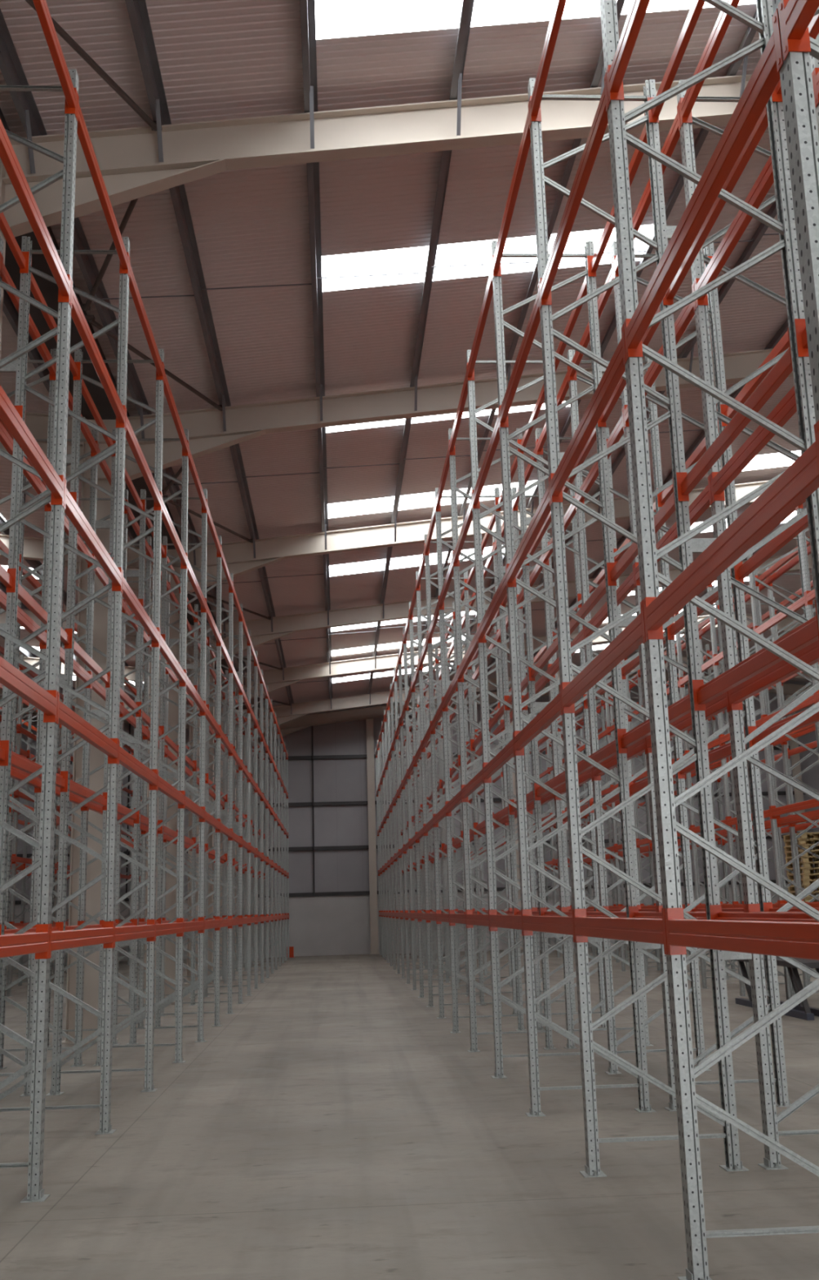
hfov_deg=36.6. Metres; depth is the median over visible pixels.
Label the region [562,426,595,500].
beam
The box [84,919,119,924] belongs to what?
beam
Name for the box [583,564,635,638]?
beam
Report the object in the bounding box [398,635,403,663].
beam
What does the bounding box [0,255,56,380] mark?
beam
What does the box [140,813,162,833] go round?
beam
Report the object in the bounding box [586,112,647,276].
beam
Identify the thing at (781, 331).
purlin
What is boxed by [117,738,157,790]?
beam
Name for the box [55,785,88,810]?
beam
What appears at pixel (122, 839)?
beam
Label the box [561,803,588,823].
beam
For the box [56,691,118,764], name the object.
beam
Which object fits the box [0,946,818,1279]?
floor
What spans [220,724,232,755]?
beam
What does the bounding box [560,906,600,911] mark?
beam
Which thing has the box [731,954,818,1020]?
trestle
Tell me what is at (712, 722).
frame
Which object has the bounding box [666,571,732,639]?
beam
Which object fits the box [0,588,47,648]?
beam
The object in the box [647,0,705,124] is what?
beam
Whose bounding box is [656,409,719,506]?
beam
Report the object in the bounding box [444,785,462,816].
beam
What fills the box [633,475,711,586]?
beam
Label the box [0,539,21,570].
beam
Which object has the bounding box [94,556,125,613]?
beam
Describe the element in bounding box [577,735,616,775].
beam
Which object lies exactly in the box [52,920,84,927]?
beam
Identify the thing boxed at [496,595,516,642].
beam
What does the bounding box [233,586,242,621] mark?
beam
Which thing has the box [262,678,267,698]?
beam
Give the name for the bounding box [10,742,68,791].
beam
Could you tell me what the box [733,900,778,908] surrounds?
beam
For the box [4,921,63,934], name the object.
beam
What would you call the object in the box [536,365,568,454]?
beam
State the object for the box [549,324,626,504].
beam
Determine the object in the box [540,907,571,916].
beam
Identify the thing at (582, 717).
frame
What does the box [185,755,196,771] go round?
beam
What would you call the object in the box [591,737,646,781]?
beam
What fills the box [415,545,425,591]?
beam
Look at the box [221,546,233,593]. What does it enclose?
beam
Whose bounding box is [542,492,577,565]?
beam
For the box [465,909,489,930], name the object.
beam
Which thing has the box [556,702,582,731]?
beam
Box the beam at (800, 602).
[754,591,806,634]
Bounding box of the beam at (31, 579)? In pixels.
[22,556,62,608]
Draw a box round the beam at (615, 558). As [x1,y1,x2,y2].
[613,498,656,564]
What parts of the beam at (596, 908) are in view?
rail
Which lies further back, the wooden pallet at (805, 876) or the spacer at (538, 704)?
the wooden pallet at (805, 876)
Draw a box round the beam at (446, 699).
[441,666,457,711]
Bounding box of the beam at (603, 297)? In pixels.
[568,258,613,382]
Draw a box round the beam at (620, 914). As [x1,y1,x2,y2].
[586,906,626,917]
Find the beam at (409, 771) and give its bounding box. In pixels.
[406,760,413,778]
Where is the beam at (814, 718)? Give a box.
[747,710,818,747]
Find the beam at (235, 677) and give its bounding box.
[232,662,242,694]
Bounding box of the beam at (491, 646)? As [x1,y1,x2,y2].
[486,634,497,660]
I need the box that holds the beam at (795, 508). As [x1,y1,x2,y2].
[748,506,796,549]
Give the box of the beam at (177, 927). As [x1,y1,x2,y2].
[155,917,183,941]
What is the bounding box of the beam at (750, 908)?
[745,903,804,912]
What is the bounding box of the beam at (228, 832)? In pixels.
[220,822,232,840]
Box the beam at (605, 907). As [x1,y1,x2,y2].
[601,905,657,911]
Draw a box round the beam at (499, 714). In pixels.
[488,704,503,732]
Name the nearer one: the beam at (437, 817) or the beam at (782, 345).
the beam at (782, 345)
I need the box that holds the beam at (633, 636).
[560,600,645,714]
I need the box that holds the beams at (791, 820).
[0,67,818,935]
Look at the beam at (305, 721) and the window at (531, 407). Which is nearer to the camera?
the window at (531, 407)
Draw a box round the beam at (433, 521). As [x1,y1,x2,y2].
[424,500,435,555]
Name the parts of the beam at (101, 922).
rail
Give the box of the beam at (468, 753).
[457,741,470,765]
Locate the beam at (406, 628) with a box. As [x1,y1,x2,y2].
[403,613,408,643]
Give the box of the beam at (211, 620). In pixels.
[206,604,221,646]
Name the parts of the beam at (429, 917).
rail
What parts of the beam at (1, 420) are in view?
rail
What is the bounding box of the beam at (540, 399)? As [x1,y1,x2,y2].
[516,384,544,454]
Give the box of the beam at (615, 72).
[605,0,649,105]
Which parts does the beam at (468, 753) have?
rail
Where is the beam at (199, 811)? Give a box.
[184,791,204,822]
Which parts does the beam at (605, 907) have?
rail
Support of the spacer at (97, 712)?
attached to the frame at (180, 781)
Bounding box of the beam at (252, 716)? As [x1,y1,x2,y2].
[250,706,257,728]
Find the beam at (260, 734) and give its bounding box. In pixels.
[257,720,262,742]
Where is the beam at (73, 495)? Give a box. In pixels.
[24,419,76,503]
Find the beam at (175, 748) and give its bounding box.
[164,735,178,756]
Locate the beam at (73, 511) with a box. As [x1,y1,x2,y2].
[63,478,122,592]
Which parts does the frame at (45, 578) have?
foot plate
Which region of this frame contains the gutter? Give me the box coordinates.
[0,107,252,709]
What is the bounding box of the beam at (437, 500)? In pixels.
[435,441,449,512]
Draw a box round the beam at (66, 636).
[17,571,72,648]
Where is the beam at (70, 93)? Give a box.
[32,0,77,117]
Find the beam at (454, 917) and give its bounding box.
[448,909,466,925]
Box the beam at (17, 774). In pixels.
[10,765,41,792]
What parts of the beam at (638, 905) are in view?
rail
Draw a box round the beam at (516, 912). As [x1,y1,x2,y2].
[513,907,539,915]
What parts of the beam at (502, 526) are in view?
rail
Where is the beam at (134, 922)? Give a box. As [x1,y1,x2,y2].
[115,919,137,926]
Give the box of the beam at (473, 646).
[457,624,477,682]
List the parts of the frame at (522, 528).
foot plate, foot plate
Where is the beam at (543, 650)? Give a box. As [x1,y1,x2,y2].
[533,645,546,663]
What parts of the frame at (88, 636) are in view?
foot plate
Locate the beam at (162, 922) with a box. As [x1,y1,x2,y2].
[161,917,176,923]
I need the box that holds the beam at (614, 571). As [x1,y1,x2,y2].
[606,477,675,586]
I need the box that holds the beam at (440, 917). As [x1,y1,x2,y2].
[435,910,448,924]
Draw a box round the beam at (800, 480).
[642,420,818,641]
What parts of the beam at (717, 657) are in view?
rail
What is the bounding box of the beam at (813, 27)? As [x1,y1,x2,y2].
[771,13,818,102]
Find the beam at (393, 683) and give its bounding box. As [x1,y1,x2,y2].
[390,679,394,697]
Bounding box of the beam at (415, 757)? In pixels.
[413,745,421,767]
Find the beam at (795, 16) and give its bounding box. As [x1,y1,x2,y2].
[777,0,818,61]
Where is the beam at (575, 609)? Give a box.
[552,595,577,641]
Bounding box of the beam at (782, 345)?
[720,330,789,426]
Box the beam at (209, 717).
[205,705,220,737]
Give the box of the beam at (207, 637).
[198,621,209,645]
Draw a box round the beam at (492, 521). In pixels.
[480,499,495,555]
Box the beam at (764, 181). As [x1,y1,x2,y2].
[693,155,773,307]
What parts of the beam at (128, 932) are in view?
rail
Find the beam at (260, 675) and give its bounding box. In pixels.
[257,660,262,683]
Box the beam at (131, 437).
[124,408,161,511]
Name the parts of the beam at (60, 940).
rail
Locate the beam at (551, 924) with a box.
[521,908,574,942]
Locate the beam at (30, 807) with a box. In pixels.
[13,802,34,813]
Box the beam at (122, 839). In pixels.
[120,837,133,848]
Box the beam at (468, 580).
[463,566,475,590]
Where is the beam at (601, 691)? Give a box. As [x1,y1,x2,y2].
[582,676,612,708]
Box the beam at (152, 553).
[151,546,169,591]
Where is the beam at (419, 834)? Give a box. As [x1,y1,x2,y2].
[415,827,423,842]
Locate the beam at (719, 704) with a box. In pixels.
[645,690,729,753]
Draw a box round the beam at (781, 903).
[777,900,818,907]
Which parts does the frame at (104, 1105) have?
foot plate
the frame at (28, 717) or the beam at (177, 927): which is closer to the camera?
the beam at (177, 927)
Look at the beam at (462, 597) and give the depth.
24.01 m
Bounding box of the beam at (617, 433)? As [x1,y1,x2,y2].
[575,407,624,508]
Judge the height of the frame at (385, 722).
7.850 m
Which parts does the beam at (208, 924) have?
rail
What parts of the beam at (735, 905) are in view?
rail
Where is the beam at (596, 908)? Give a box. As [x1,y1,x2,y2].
[595,908,622,911]
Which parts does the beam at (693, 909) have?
rail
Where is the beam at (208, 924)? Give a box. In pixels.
[204,915,219,931]
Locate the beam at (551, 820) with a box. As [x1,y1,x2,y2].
[541,817,555,828]
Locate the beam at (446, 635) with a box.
[444,617,453,643]
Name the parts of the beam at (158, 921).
rail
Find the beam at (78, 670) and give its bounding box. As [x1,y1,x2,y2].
[59,646,91,688]
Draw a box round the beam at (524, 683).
[503,666,528,710]
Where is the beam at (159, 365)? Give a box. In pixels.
[128,255,164,380]
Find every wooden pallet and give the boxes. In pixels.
[782,831,818,840]
[782,844,818,852]
[783,838,818,846]
[784,849,818,857]
[784,855,818,863]
[784,861,818,868]
[786,866,818,875]
[786,873,818,879]
[787,879,816,885]
[787,884,818,892]
[789,890,818,897]
[802,897,818,902]
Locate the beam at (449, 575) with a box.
[438,552,453,610]
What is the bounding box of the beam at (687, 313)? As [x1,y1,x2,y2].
[622,282,696,428]
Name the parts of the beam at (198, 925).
rail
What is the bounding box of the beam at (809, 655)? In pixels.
[728,640,818,711]
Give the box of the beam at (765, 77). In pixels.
[623,8,782,360]
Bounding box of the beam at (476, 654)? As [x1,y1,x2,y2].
[467,647,478,669]
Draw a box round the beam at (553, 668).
[547,624,584,680]
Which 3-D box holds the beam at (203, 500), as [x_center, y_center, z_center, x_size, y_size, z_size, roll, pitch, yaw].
[-2.973,-2.223,17.239,0.078,0.215,2.338,-1,-12,-3]
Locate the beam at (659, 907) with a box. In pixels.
[657,903,746,912]
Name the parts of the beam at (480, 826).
rail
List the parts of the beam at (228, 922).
rail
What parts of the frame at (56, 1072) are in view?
foot plate, foot plate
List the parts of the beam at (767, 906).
rail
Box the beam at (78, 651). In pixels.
[73,640,110,688]
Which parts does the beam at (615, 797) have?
rail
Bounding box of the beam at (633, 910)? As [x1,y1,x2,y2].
[628,906,706,919]
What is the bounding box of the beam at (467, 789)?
[461,765,483,802]
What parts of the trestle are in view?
leg, rail, rail, leg, leg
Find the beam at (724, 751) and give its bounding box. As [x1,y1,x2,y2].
[676,728,746,778]
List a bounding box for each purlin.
[0,8,260,717]
[0,515,143,690]
[0,581,76,660]
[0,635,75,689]
[2,288,139,546]
[124,0,293,714]
[299,0,332,711]
[365,0,474,707]
[407,0,625,692]
[449,9,757,673]
[487,201,777,672]
[508,318,788,688]
[635,506,806,653]
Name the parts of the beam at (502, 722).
rail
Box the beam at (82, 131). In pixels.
[76,93,128,275]
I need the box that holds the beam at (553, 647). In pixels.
[528,637,558,680]
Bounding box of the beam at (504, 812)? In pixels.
[492,806,508,825]
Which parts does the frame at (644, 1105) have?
foot plate, foot plate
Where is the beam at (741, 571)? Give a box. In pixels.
[733,514,808,583]
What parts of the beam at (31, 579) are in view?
rail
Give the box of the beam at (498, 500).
[494,447,517,511]
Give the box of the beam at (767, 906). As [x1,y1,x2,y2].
[763,902,818,911]
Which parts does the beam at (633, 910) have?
rail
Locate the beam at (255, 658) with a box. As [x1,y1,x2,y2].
[250,640,257,666]
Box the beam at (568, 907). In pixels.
[567,906,594,911]
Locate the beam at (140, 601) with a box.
[137,599,142,606]
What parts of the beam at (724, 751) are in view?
rail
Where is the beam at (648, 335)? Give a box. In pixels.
[597,306,660,426]
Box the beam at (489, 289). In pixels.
[466,260,493,382]
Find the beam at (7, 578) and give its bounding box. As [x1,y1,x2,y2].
[0,564,16,592]
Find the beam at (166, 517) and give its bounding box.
[161,493,186,568]
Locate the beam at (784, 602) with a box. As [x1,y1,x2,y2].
[773,576,813,614]
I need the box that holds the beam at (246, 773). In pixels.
[242,763,250,782]
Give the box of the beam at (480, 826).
[473,820,484,834]
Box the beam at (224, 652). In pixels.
[221,638,232,673]
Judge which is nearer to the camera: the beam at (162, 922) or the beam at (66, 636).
the beam at (66, 636)
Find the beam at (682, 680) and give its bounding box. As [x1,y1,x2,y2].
[679,654,713,687]
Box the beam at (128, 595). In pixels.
[121,569,159,647]
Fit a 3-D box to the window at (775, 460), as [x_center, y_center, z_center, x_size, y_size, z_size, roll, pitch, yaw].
[8.894,-3.964,26.473,4.300,0.485,0.950,-1,-12,-3]
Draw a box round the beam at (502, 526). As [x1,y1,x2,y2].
[493,509,512,555]
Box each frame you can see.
[0,69,78,1202]
[0,235,3,311]
[0,236,129,1134]
[0,346,793,1044]
[0,348,57,1096]
[0,429,98,1069]
[0,480,768,1005]
[0,553,812,984]
[0,613,801,969]
[0,655,810,959]
[0,694,22,981]
[6,654,23,996]
[6,678,37,982]
[8,707,37,974]
[17,688,63,985]
[17,716,60,977]
[45,348,164,1095]
[47,489,128,1047]
[51,707,74,973]
[52,730,73,972]
[64,755,73,964]
[92,428,188,1066]
[117,536,151,1026]
[117,573,169,1016]
[118,765,123,958]
[119,753,142,959]
[120,747,133,965]
[126,488,207,1044]
[127,610,179,1007]
[154,535,222,1026]
[172,573,234,1015]
[182,643,195,997]
[182,657,208,990]
[182,671,216,984]
[188,604,244,1005]
[203,629,252,996]
[213,650,259,990]
[213,687,225,979]
[213,704,228,964]
[213,712,238,970]
[223,669,265,983]
[231,685,270,978]
[235,724,244,966]
[235,742,254,961]
[237,699,273,974]
[244,711,278,969]
[250,723,281,966]
[253,752,258,959]
[257,733,284,964]
[257,742,286,961]
[262,750,289,958]
[375,747,405,955]
[377,740,409,957]
[378,730,412,959]
[381,720,417,962]
[383,710,418,965]
[386,697,427,969]
[390,683,433,973]
[393,666,438,977]
[397,648,448,983]
[403,626,460,990]
[404,757,433,948]
[408,601,468,997]
[412,733,444,959]
[415,570,486,1007]
[416,722,444,960]
[424,533,502,1018]
[425,697,465,968]
[425,710,459,946]
[433,682,476,972]
[435,487,526,1033]
[438,666,488,977]
[446,648,491,982]
[448,428,556,1052]
[462,626,511,986]
[466,350,596,1078]
[469,606,524,995]
[484,577,552,1004]
[490,240,655,1116]
[492,533,576,1014]
[511,487,606,1030]
[527,78,748,1177]
[529,737,561,950]
[529,745,551,948]
[535,427,653,1048]
[537,729,574,954]
[545,744,571,944]
[546,731,574,957]
[560,716,596,957]
[562,739,591,951]
[567,349,711,1074]
[574,694,619,962]
[575,730,596,947]
[578,717,620,956]
[595,694,629,959]
[595,709,625,952]
[599,0,818,1279]
[604,664,660,971]
[608,693,656,961]
[611,240,791,1111]
[623,650,660,976]
[629,684,655,965]
[662,628,711,980]
[665,662,707,968]
[674,600,750,988]
[675,644,735,974]
[676,80,818,1169]
[697,622,759,979]
[706,568,795,996]
[733,596,810,983]
[746,534,818,999]
[764,567,818,987]
[772,0,818,422]
[795,508,818,737]
[809,33,818,137]
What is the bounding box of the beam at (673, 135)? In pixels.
[613,102,680,279]
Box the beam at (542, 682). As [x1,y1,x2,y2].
[520,665,548,710]
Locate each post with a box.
[52,728,61,963]
[365,718,379,954]
[509,704,523,949]
[785,694,806,888]
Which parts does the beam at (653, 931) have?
rail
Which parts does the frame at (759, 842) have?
foot plate, foot plate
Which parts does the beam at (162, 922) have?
rail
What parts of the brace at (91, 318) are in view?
plate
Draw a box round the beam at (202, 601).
[186,553,206,613]
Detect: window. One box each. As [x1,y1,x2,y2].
[0,564,38,578]
[72,675,134,684]
[325,401,569,432]
[327,480,537,518]
[328,546,504,576]
[330,610,475,631]
[331,635,464,656]
[332,663,452,683]
[575,634,683,652]
[602,603,715,622]
[627,577,749,595]
[689,511,795,533]
[742,450,800,471]
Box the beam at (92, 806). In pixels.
[88,800,120,823]
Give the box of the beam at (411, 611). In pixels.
[408,584,416,619]
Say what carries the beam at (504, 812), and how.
attached to the frame at (428, 575)
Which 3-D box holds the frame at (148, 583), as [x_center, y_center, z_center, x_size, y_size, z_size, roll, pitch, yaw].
[-4.683,2.127,19.803,1.050,7.850,0.170,-1,-12,-3]
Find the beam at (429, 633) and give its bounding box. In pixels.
[426,597,439,643]
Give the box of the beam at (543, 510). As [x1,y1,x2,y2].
[506,476,551,588]
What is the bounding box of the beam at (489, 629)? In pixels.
[484,608,499,642]
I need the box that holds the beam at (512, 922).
[488,909,522,935]
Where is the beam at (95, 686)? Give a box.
[91,671,123,716]
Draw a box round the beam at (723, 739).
[719,715,762,746]
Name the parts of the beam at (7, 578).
rail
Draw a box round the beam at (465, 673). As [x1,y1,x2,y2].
[455,668,466,691]
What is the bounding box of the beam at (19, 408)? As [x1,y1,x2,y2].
[13,405,22,417]
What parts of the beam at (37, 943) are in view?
rail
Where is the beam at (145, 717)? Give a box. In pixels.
[142,702,164,738]
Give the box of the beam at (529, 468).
[511,440,536,511]
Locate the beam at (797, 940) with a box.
[664,907,818,959]
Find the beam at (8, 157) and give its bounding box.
[0,119,71,305]
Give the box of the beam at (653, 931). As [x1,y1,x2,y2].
[573,907,667,954]
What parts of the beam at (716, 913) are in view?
rail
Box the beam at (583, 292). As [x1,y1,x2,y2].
[554,261,586,372]
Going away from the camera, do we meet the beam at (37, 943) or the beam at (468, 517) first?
the beam at (37, 943)
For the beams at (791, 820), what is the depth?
29.00 m
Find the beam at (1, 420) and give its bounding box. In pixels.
[0,417,25,457]
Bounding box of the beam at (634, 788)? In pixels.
[628,759,675,796]
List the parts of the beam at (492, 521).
rail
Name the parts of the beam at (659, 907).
rail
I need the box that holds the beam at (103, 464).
[97,443,128,513]
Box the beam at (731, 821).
[725,805,770,827]
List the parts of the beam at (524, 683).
rail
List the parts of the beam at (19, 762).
rail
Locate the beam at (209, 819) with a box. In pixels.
[204,807,220,832]
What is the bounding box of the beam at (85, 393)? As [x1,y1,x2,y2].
[81,378,115,457]
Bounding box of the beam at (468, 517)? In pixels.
[452,492,472,567]
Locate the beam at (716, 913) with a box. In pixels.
[709,904,818,922]
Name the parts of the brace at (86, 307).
plate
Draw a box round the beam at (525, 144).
[491,102,530,278]
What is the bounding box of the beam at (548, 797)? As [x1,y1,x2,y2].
[526,789,555,813]
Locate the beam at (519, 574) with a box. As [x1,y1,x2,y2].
[500,567,522,607]
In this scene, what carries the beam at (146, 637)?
attached to the frame at (148, 583)
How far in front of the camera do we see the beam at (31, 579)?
16.36 m
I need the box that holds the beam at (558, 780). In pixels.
[533,770,565,799]
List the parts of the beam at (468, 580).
rail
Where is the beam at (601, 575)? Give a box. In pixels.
[577,568,604,608]
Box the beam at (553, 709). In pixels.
[513,684,562,755]
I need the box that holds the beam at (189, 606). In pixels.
[186,597,197,622]
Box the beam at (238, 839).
[232,831,242,847]
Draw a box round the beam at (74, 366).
[30,258,80,380]
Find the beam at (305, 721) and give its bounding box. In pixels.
[0,671,812,957]
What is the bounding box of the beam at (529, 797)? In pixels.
[508,783,533,814]
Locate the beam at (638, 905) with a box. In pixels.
[636,903,684,911]
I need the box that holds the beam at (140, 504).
[124,467,145,511]
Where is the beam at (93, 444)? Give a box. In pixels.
[67,390,97,456]
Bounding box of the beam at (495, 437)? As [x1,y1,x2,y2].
[471,408,499,509]
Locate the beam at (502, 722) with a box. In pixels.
[500,697,521,731]
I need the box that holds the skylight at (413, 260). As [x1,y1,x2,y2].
[321,224,653,292]
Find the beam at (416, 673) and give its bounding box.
[410,664,418,692]
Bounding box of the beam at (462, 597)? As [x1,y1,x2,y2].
[453,589,464,618]
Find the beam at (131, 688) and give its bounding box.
[124,677,136,695]
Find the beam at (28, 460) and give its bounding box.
[26,457,45,487]
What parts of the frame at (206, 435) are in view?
plate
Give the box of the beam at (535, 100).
[528,0,566,124]
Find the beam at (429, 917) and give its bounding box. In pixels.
[425,910,435,922]
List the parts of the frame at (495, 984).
foot plate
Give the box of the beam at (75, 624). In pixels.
[62,601,77,632]
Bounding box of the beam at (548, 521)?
[524,511,551,565]
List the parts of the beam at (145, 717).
rail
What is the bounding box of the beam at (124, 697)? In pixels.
[120,687,141,716]
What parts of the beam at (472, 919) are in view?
rail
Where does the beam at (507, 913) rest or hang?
attached to the frame at (428, 575)
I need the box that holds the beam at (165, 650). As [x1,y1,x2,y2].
[159,629,186,687]
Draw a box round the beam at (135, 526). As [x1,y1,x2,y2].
[127,506,151,557]
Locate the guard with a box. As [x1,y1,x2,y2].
[286,946,294,957]
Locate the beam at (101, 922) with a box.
[65,920,104,930]
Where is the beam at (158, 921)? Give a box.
[137,917,160,924]
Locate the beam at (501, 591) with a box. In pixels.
[477,565,506,644]
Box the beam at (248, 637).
[242,612,250,645]
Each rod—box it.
[102,294,194,299]
[173,480,237,485]
[200,283,311,290]
[221,581,261,583]
[242,471,319,477]
[264,573,324,577]
[278,636,326,640]
[316,272,425,279]
[323,463,399,468]
[326,566,385,570]
[328,631,376,635]
[329,675,369,678]
[378,625,422,628]
[388,559,445,564]
[403,455,470,459]
[431,261,537,267]
[482,446,546,451]
[603,250,646,253]
[647,429,702,433]
[713,240,754,243]
[763,233,778,235]
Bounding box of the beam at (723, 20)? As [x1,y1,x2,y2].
[678,0,739,126]
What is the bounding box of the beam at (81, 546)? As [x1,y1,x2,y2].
[63,515,94,570]
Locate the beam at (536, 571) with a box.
[516,555,542,609]
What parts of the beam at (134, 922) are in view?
rail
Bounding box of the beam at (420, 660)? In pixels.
[417,636,427,670]
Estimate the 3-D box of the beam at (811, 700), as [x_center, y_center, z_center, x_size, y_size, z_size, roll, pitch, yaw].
[5.975,1.105,19.471,0.078,0.215,2.338,-1,-12,-3]
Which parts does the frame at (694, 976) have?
foot plate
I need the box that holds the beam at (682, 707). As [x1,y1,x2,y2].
[617,684,690,753]
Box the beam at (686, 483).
[675,328,792,501]
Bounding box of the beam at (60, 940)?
[48,920,114,958]
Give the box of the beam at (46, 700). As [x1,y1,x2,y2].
[0,656,57,723]
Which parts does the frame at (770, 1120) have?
foot plate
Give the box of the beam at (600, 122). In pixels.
[538,73,608,307]
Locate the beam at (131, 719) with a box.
[123,702,147,739]
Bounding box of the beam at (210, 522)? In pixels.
[206,505,221,557]
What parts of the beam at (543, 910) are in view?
rail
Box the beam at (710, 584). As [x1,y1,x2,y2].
[706,577,716,586]
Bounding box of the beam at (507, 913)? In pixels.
[496,911,512,915]
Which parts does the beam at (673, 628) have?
rail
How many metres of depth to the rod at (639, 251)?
16.34 m
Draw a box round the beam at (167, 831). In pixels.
[163,825,177,841]
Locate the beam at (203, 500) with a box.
[188,443,207,513]
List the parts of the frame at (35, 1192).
foot plate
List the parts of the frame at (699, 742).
foot plate, foot plate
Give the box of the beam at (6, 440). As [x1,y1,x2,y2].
[0,422,51,511]
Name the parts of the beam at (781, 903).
rail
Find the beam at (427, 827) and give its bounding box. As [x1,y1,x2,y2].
[422,817,433,835]
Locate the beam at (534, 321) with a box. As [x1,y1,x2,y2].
[498,282,540,429]
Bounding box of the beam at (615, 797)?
[589,792,619,813]
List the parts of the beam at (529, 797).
rail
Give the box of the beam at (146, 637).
[125,601,149,647]
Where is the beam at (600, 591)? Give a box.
[568,567,605,635]
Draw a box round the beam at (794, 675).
[781,661,818,685]
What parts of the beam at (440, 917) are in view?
rail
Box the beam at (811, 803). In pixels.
[769,799,818,818]
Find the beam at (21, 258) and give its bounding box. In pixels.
[0,213,29,273]
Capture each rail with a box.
[9,880,787,904]
[13,790,818,813]
[17,834,811,857]
[70,745,817,764]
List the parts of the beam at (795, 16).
rail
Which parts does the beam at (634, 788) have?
rail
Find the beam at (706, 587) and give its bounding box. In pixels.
[674,586,707,616]
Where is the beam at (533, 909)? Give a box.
[531,906,560,911]
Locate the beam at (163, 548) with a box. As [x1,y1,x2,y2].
[145,516,166,558]
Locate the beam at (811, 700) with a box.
[761,693,815,724]
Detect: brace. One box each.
[25,0,161,131]
[80,198,137,311]
[85,315,222,411]
[161,466,182,495]
[162,495,253,542]
[206,592,271,620]
[235,654,282,670]
[257,697,290,706]
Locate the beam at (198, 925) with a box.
[182,916,204,936]
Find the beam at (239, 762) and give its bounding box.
[232,744,242,770]
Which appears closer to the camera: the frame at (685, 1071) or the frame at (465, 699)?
the frame at (685, 1071)
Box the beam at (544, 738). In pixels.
[537,728,551,746]
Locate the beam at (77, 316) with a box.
[70,278,125,428]
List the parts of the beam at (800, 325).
rail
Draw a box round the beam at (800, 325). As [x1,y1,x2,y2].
[794,319,808,356]
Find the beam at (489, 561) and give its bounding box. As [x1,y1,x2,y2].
[483,543,493,580]
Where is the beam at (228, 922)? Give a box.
[219,915,232,930]
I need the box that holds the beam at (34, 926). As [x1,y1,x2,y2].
[4,922,35,929]
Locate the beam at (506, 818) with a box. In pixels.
[504,810,516,825]
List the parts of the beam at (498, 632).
rail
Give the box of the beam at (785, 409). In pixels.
[710,385,796,502]
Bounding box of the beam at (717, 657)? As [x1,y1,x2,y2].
[712,626,754,666]
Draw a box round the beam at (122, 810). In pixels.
[117,803,139,823]
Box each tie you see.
[125,723,130,898]
[311,725,315,893]
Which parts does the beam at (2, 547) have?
rail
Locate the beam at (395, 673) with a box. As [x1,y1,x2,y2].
[393,655,398,681]
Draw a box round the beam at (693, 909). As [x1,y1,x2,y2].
[687,903,759,911]
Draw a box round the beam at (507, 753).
[482,732,515,783]
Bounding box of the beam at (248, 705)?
[242,685,250,713]
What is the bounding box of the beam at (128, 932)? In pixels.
[113,919,155,947]
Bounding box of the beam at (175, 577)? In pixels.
[167,556,180,593]
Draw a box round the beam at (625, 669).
[620,631,665,679]
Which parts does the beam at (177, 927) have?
rail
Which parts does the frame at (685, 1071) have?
foot plate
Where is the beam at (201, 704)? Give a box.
[186,671,205,715]
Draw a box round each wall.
[0,311,214,707]
[0,669,818,900]
[8,883,817,964]
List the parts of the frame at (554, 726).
foot plate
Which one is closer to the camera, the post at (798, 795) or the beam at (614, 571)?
the beam at (614, 571)
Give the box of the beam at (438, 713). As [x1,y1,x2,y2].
[430,702,442,734]
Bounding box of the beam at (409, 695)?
[404,687,411,710]
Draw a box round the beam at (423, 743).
[420,721,430,751]
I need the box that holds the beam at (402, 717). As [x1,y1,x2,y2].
[399,704,404,725]
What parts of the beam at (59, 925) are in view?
rail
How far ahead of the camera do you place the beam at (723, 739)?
22.49 m
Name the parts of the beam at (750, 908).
rail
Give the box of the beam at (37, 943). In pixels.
[0,924,49,959]
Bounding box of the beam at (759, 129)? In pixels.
[662,106,768,305]
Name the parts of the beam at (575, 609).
rail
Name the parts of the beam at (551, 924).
rail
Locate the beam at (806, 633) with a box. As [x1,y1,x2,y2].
[692,600,818,711]
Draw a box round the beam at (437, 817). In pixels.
[432,805,445,826]
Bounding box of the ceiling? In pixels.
[0,0,815,708]
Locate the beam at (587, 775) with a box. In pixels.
[554,768,592,799]
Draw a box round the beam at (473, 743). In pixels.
[470,732,481,751]
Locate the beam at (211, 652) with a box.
[209,644,216,664]
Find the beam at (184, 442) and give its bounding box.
[163,365,188,457]
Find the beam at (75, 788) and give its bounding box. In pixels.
[69,778,107,810]
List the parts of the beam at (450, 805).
rail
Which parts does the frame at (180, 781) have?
foot plate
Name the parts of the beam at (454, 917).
rail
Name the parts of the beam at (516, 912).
rail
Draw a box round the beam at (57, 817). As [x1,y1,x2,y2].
[56,810,71,828]
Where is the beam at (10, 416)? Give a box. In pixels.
[0,385,64,506]
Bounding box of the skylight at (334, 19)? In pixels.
[315,0,755,39]
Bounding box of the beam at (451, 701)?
[447,690,455,709]
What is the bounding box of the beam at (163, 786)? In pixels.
[157,769,184,808]
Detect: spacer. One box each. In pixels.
[0,360,16,372]
[0,623,5,635]
[50,950,55,958]
[58,674,64,683]
[66,453,71,463]
[83,944,99,951]
[89,709,105,718]
[94,520,110,528]
[117,939,131,946]
[122,735,135,743]
[125,569,138,577]
[149,608,161,614]
[164,933,175,937]
[167,772,177,777]
[168,639,178,644]
[183,931,191,935]
[186,663,193,669]
[208,702,216,706]
[475,765,482,771]
[484,604,489,610]
[490,749,501,755]
[497,927,508,931]
[526,517,532,525]
[535,702,546,709]
[546,932,562,937]
[560,452,564,461]
[587,936,603,942]
[601,361,609,373]
[617,615,637,626]
[639,942,661,949]
[666,226,676,239]
[691,537,716,553]
[723,950,751,959]
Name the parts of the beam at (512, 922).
rail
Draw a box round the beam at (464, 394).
[448,364,467,456]
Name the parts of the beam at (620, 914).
rail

